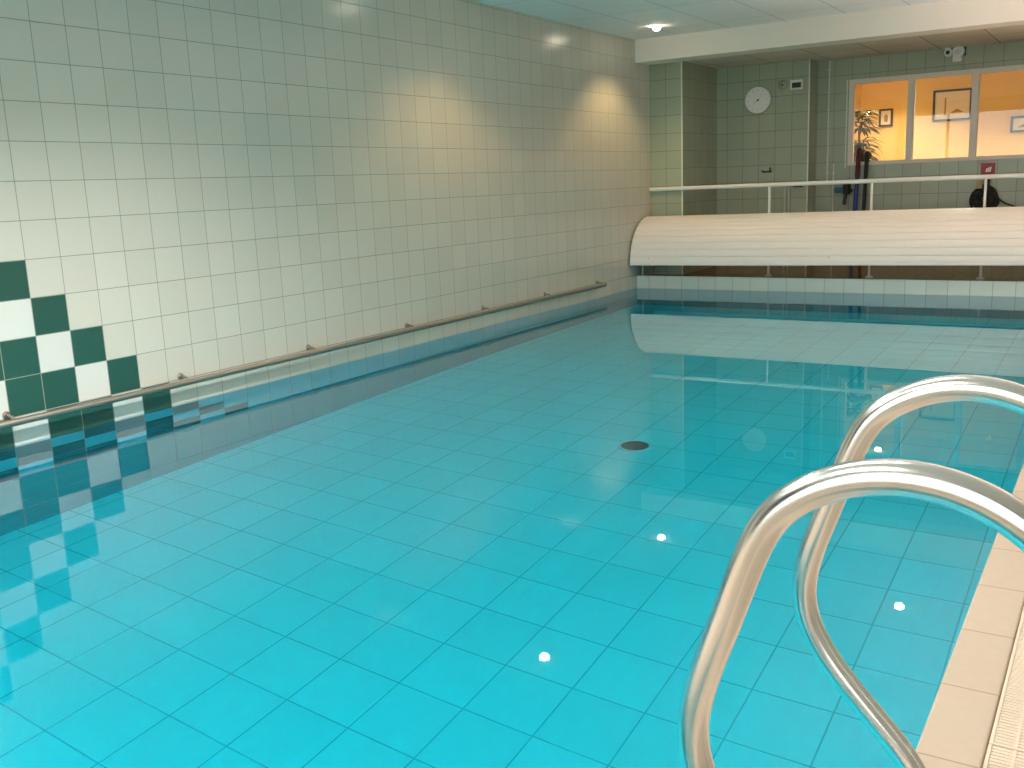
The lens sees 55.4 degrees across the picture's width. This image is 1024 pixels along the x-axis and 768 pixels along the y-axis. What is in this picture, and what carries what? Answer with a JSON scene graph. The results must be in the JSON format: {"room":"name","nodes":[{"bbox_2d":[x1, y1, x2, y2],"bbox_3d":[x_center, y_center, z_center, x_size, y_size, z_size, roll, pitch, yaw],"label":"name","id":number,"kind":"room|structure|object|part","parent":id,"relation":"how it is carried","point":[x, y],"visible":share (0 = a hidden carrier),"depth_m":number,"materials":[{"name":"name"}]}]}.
{"room":"indoor swimming pool","nodes":[
{"label":"indoor swimming pool","id":0,"kind":"room"},
{"bbox_2d":[0,0,650,448],"bbox_3d":[-1.054,-0.926,7.584,0.206,4.406,13.430,5,14,32],"label":"wall","id":1,"kind":"structure","parent":0,"point":[192,188],"depth_m":6.54,"materials":[{"name":"white tile"}]},
{"bbox_2d":[0,280,606,429],"bbox_3d":[-1.399,-0.242,6.855,0.100,0.071,9.000,5,14,32],"label":"wall bar","id":2,"kind":"object","parent":1,"relation":"attached to","point":[14,421],"visible":1,"depth_m":6.31,"materials":[{"name":"silver metal"}]},
{"bbox_2d":[635,0,1023,64],"bbox_3d":[4.177,-3.548,9.377,6.500,0.296,0.330,5,14,32],"label":"beam","id":3,"kind":"structure","parent":1,"relation":"attached to","point":[955,15],"depth_m":9.80,"materials":[{"name":"beige paint"}]},
{"bbox_2d":[649,61,716,273],"bbox_3d":[2.221,-2.569,12.113,0.450,2.685,1.650,5,14,32],"label":"wall column","id":4,"kind":"structure","parent":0,"point":[699,82],"depth_m":11.45,"materials":[{"name":"tile"}]},
{"bbox_2d":[681,62,682,273],"bbox_3d":[1.969,-2.481,11.299,0.016,2.415,0.012,5,14,32],"label":"trim","id":5,"kind":"structure","parent":4,"relation":"attached to","point":[681,62],"depth_m":11.24,"materials":[{"name":"beige metal"}]},
{"bbox_2d":[471,0,952,39],"bbox_3d":[1.143,-2.622,4.621,6.500,0.120,11.300,5,14,32],"label":"ceiling","id":6,"kind":"structure","parent":0,"point":[631,19],"depth_m":9.24,"materials":[{"name":"white paint"}]},
{"bbox_2d":[652,25,661,30],"bbox_3d":[1.478,-3.636,9.980,0.102,0.050,0.102,5,14,32],"label":"recessed light","id":7,"kind":"object","parent":6,"relation":"in","point":[655,27],"visible":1,"depth_m":9.95,"materials":[{"name":"white plastic"}]},
{"bbox_2d":[717,59,817,266],"bbox_3d":[3.147,-2.621,12.185,1.234,2.685,0.530,5,14,32],"label":"wall","id":8,"kind":"structure","parent":0,"point":[749,143],"depth_m":11.85,"materials":[{"name":"tile"}]},
{"bbox_2d":[745,86,770,113],"bbox_3d":[2.968,-3.425,11.773,0.316,0.316,0.036,5,14,32],"label":"wall clock","id":9,"kind":"object","parent":8,"relation":"attached to","point":[758,99],"visible":1,"depth_m":11.76,"materials":[{"name":"white plastic"}]},
{"bbox_2d":[779,80,787,89],"bbox_3d":[3.215,-3.554,11.587,0.112,0.112,0.034,5,14,32],"label":"wall sensor","id":10,"kind":"object","parent":8,"relation":"attached to","point":[783,84],"visible":1,"depth_m":11.58,"materials":[{"name":"grey plastic"}]},
{"bbox_2d":[783,187,786,266],"bbox_3d":[3.323,-1.915,11.899,0.048,0.961,0.060,5,14,32],"label":"pipe","id":11,"kind":"object","parent":8,"relation":"attached to","point":[785,188],"visible":0.38,"depth_m":11.82,"materials":[{"name":"grey metal"}]},
{"bbox_2d":[787,188,789,266],"bbox_3d":[3.361,-1.910,11.877,0.038,0.957,0.052,5,14,32],"label":"pipe","id":12,"kind":"object","parent":8,"relation":"attached to","point":[788,188],"visible":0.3,"depth_m":11.80,"materials":[{"name":"grey metal"}]},
{"bbox_2d":[790,79,802,89],"bbox_3d":[3.356,-3.528,11.500,0.146,0.116,0.038,5,14,32],"label":"digital display","id":13,"kind":"object","parent":8,"relation":"attached to","point":[797,84],"visible":1,"depth_m":11.49,"materials":[{"name":"white plastic"}]},
{"bbox_2d":[805,59,810,266],"bbox_3d":[3.523,-2.610,11.628,0.016,2.415,0.012,5,14,32],"label":"trim","id":14,"kind":"structure","parent":8,"relation":"attached to","point":[809,59],"depth_m":11.57,"materials":[{"name":"beige metal"}]},
{"bbox_2d":[637,275,1023,295],"bbox_3d":[3.446,-1.003,10.189,4.677,0.194,0.035,5,14,32],"label":"wall","id":15,"kind":"structure","parent":0,"point":[900,286],"depth_m":10.17,"materials":[{"name":"tile"}]},
{"bbox_2d":[650,265,1023,280],"bbox_3d":[4.680,-1.097,10.574,6.450,0.220,1.945,5,14,32],"label":"floor","id":16,"kind":"structure","parent":0,"point":[908,272],"depth_m":10.95,"materials":[{"name":"brown tile"}]},
{"bbox_2d":[630,206,1023,275],"bbox_3d":[3.411,-1.443,10.171,4.530,0.718,0.578,5,14,32],"label":"cover","id":17,"kind":"object","parent":16,"relation":"on","point":[985,235],"visible":1,"depth_m":10.05,"materials":[{"name":"beige plastic"}]},
{"bbox_3d":[1.588,-1.561,11.461,0.020,0.580,0.280,5,14,32],"label":"plate","id":18,"kind":"part","parent":17,"relation":"part of","materials":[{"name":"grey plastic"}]},
{"bbox_2d":[649,173,1023,278],"bbox_3d":[4.352,-1.591,9.931,6.394,1.028,0.082,5,14,32],"label":"guard rail","id":19,"kind":"object","parent":16,"relation":"on","point":[1017,175],"visible":0.92,"depth_m":10.27,"materials":[{"name":"white metal"}]},
{"bbox_3d":[2.860,-1.703,10.862,0.027,0.995,0.027,5,14,32],"label":"post","id":20,"kind":"part","parent":19,"relation":"part of","materials":[{"name":"white metal"}]},
{"bbox_3d":[4.333,-2.067,9.834,6.394,0.056,0.045,5,14,32],"label":"rail","id":21,"kind":"part","parent":19,"relation":"part of","materials":[{"name":"white metal"}]},
{"bbox_3d":[3.780,-1.624,10.290,0.027,0.995,0.027,5,14,32],"label":"post","id":22,"kind":"part","parent":19,"relation":"part of","materials":[{"name":"white metal"}]},
{"bbox_3d":[4.694,-1.545,9.722,0.027,0.995,0.027,5,14,32],"label":"post","id":23,"kind":"part","parent":19,"relation":"part of","materials":[{"name":"white metal"}]},
{"bbox_2d":[849,148,860,265],"bbox_3d":[4.096,-2.110,11.652,0.064,1.384,0.171,8,16,43],"label":"pole","id":24,"kind":"object","parent":16,"relation":"on","point":[858,153],"visible":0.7,"depth_m":11.59,"materials":[{"name":"blue plastic"}]},
{"bbox_2d":[858,151,868,265],"bbox_3d":[4.180,-2.080,11.605,0.053,1.338,0.161,8,16,43],"label":"pole","id":25,"kind":"object","parent":16,"relation":"on","point":[866,152],"visible":0.44,"depth_m":11.54,"materials":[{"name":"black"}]},
{"bbox_2d":[686,25,1023,67],"bbox_3d":[4.669,-3.667,10.153,6.500,0.150,1.580,5,14,32],"label":"ceiling","id":26,"kind":"structure","parent":0,"point":[1008,33],"depth_m":10.61,"materials":[{"name":"white paint"}]},
{"bbox_2d":[854,84,860,144],"bbox_3d":[4.285,-2.866,12.875,0.100,2.800,2.030,5,14,32],"label":"wall","id":27,"kind":"structure","parent":0,"point":[858,86],"depth_m":13.40,"materials":[{"name":"brown paint"}]},
{"bbox_2d":[815,41,1023,265],"bbox_3d":[5.787,-2.451,10.695,5.000,2.735,0.140,5,14,32],"label":"wall","id":28,"kind":"structure","parent":0,"point":[948,193],"depth_m":11.35,"materials":[{"name":"tile"}]},
{"bbox_2d":[826,60,830,180],"bbox_3d":[3.798,-3.139,11.715,0.028,1.435,0.021,5,14,32],"label":"conduit","id":29,"kind":"object","parent":28,"relation":"attached to","point":[829,70],"visible":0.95,"depth_m":11.70,"materials":[{"name":"beige metal"}]},
{"bbox_2d":[832,163,834,210],"bbox_3d":[3.903,-2.067,11.893,0.028,1.215,0.021,5,14,32],"label":"conduit","id":30,"kind":"object","parent":28,"relation":"attached to","point":[833,163],"visible":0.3,"depth_m":11.83,"materials":[{"name":"beige"}]},
{"bbox_2d":[834,184,852,204],"bbox_3d":[3.985,-2.297,11.719,0.201,0.281,0.135,5,14,32],"label":"brush","id":31,"kind":"object","parent":28,"relation":"attached to","point":[846,189],"visible":0.84,"depth_m":11.67,"materials":[{"name":"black plastic"}]},
{"bbox_3d":[3.987,-2.214,11.691,0.059,0.130,0.043,-3,12,-5],"label":"handle","id":32,"kind":"part","parent":31,"relation":"part of","materials":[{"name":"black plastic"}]},
{"bbox_2d":[844,80,847,167],"bbox_3d":[3.979,-3.092,11.615,0.014,1.017,0.012,5,14,32],"label":"trim","id":33,"kind":"structure","parent":28,"relation":"attached to","point":[847,80],"depth_m":11.61,"materials":[{"name":"beige metal"}]},
{"bbox_2d":[847,64,1023,165],"bbox_3d":[5.158,-3.009,10.922,2.685,0.987,0.100,5,14,32],"label":"window","id":34,"kind":"structure","parent":28,"relation":"in","point":[976,77],"depth_m":11.16,"materials":[{"name":"beige paint"}]},
{"bbox_2d":[944,48,952,56],"bbox_3d":[4.859,-3.689,10.860,0.092,0.096,0.103,5,14,32],"label":"security camera","id":35,"kind":"object","parent":28,"relation":"attached to","point":[948,52],"visible":1,"depth_m":10.82,"materials":[{"name":"white plastic"}]},
{"bbox_2d":[952,46,965,61],"bbox_3d":[4.955,-3.664,10.820,0.137,0.171,0.076,5,14,32],"label":"fire alarm","id":36,"kind":"object","parent":28,"relation":"attached to","point":[959,52],"visible":1,"depth_m":10.80,"materials":[{"name":"white plastic"}]},
{"bbox_2d":[979,161,995,174],"bbox_3d":[5.314,-2.412,10.918,0.166,0.152,0.008,5,14,32],"label":"fire sign","id":37,"kind":"object","parent":28,"relation":"attached to","point":[988,167],"visible":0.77,"depth_m":10.91,"materials":[{"name":"red plastic"}]},
{"bbox_2d":[969,179,1016,207],"bbox_3d":[5.488,-1.817,10.866,0.754,0.991,0.140,5,14,32],"label":"coiled hose","id":38,"kind":"object","parent":28,"relation":"attached to","point":[992,199],"visible":0.73,"depth_m":10.88,"materials":[{"name":"black rubber"}]},
{"bbox_2d":[860,70,1023,160],"bbox_3d":[6.903,-2.891,12.480,4.950,2.800,0.100,5,14,32],"label":"wall","id":39,"kind":"structure","parent":0,"point":[1001,98],"depth_m":13.02,"materials":[{"name":"brown paint"}]},
{"bbox_2d":[879,108,892,126],"bbox_3d":[5.122,-3.647,13.370,0.179,0.237,0.030,5,14,32],"label":"framed picture","id":40,"kind":"object","parent":39,"relation":"attached to","point":[886,114],"visible":1,"depth_m":13.37,"materials":[{"name":"beige paper"}]},
{"bbox_2d":[881,110,890,124],"bbox_3d":[5.125,-3.648,13.374,0.127,0.185,0.004,5,14,32],"label":"print","id":41,"kind":"object","parent":40,"relation":"attached to","point":[885,114],"depth_m":13.37,"materials":[{"name":"beige paper"}]},
{"bbox_2d":[932,88,971,121],"bbox_3d":[5.824,-3.690,12.910,0.477,0.402,0.030,5,14,32],"label":"framed picture","id":42,"kind":"object","parent":39,"relation":"attached to","point":[951,104],"visible":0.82,"depth_m":12.91,"materials":[{"name":"beige paper"}]},
{"bbox_2d":[1010,116,1023,132],"bbox_3d":[6.591,-3.333,12.500,0.365,0.202,0.030,5,14,32],"label":"framed picture","id":43,"kind":"object","parent":39,"relation":"attached to","point":[1017,122],"visible":1,"depth_m":12.55,"materials":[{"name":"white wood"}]},
{"bbox_2d":[1013,118,1023,130],"bbox_3d":[6.594,-3.334,12.504,0.313,0.150,0.004,5,14,32],"label":"print","id":44,"kind":"object","parent":43,"relation":"attached to","point":[1018,123],"depth_m":12.55,"materials":[{"name":"beige paper"}]},
{"bbox_3d":[1.267,0.121,5.200,6.400,0.240,11.150,5,14,32],"label":"floor","id":45,"kind":"structure","parent":0,"visible":0},
{"bbox_2d":[983,744,1023,767],"bbox_3d":[0.713,0.833,1.430,0.145,0.090,0.997,5,14,32],"label":"drain grating","id":46,"kind":"object","parent":45,"relation":"on","point":[996,757],"visible":1,"depth_m":1.82,"materials":[{"name":"beige plastic"}]},
{"bbox_2d":[989,607,1023,752],"bbox_3d":[1.243,0.644,2.256,0.145,0.090,0.997,5,14,32],"label":"drain grating","id":47,"kind":"object","parent":45,"relation":"on","point":[1008,727],"visible":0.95,"depth_m":2.00,"materials":[{"name":"beige plastic"}]},
{"bbox_3d":[6.388,-1.475,11.846,4.950,0.120,2.030,5,14,32],"label":"floor","id":48,"kind":"structure","parent":0,"visible":0},
{"bbox_2d":[854,109,883,161],"bbox_3d":[4.426,-2.540,12.451,0.614,1.879,0.634,5,14,32],"label":"potted plant","id":49,"kind":"object","parent":48,"relation":"on","point":[858,115],"visible":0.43,"depth_m":12.27,"materials":[{"name":"green plant"}]},
{"bbox_3d":[2.744,0.826,4.958,0.094,1.618,10.050,5,14,32],"label":"wall","id":50,"kind":"structure","parent":0,"visible":0},
{"bbox_2d":[916,464,1023,767],"bbox_3d":[2.695,0.041,4.762,0.115,0.020,10.200,5,14,32],"label":"pool edge","id":51,"kind":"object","parent":50,"relation":"on","point":[956,733],"depth_m":2.15,"materials":[{"name":"beige tile"}]},
{"bbox_2d":[677,458,1023,767],"bbox_3d":[0.454,0.479,1.188,0.535,0.804,0.092,5,14,32],"label":"grab rail","id":52,"kind":"object","parent":51,"relation":"on","point":[986,502],"visible":1,"depth_m":1.17,"materials":[{"name":"silver metal"}]},
{"bbox_2d":[792,374,1023,767],"bbox_3d":[0.734,0.379,1.626,0.535,0.804,0.092,5,14,32],"label":"grab rail","id":53,"kind":"object","parent":51,"relation":"on","point":[1007,394],"visible":0.95,"depth_m":1.70,"materials":[{"name":"silver metal"}]},
{"bbox_3d":[0.815,1.474,6.343,4.727,0.150,10.250,5,14,32],"label":"floor","id":54,"kind":"structure","parent":0,"visible":0},
{"bbox_2d":[0,288,1023,767],"bbox_3d":[0.756,0.736,6.194,4.697,1.520,10.140,5,14,32],"label":"water","id":55,"kind":"object","parent":54,"relation":"on","point":[511,543],"visible":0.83,"depth_m":3.39,"materials":[{"name":"blue liquid"}]}
]}

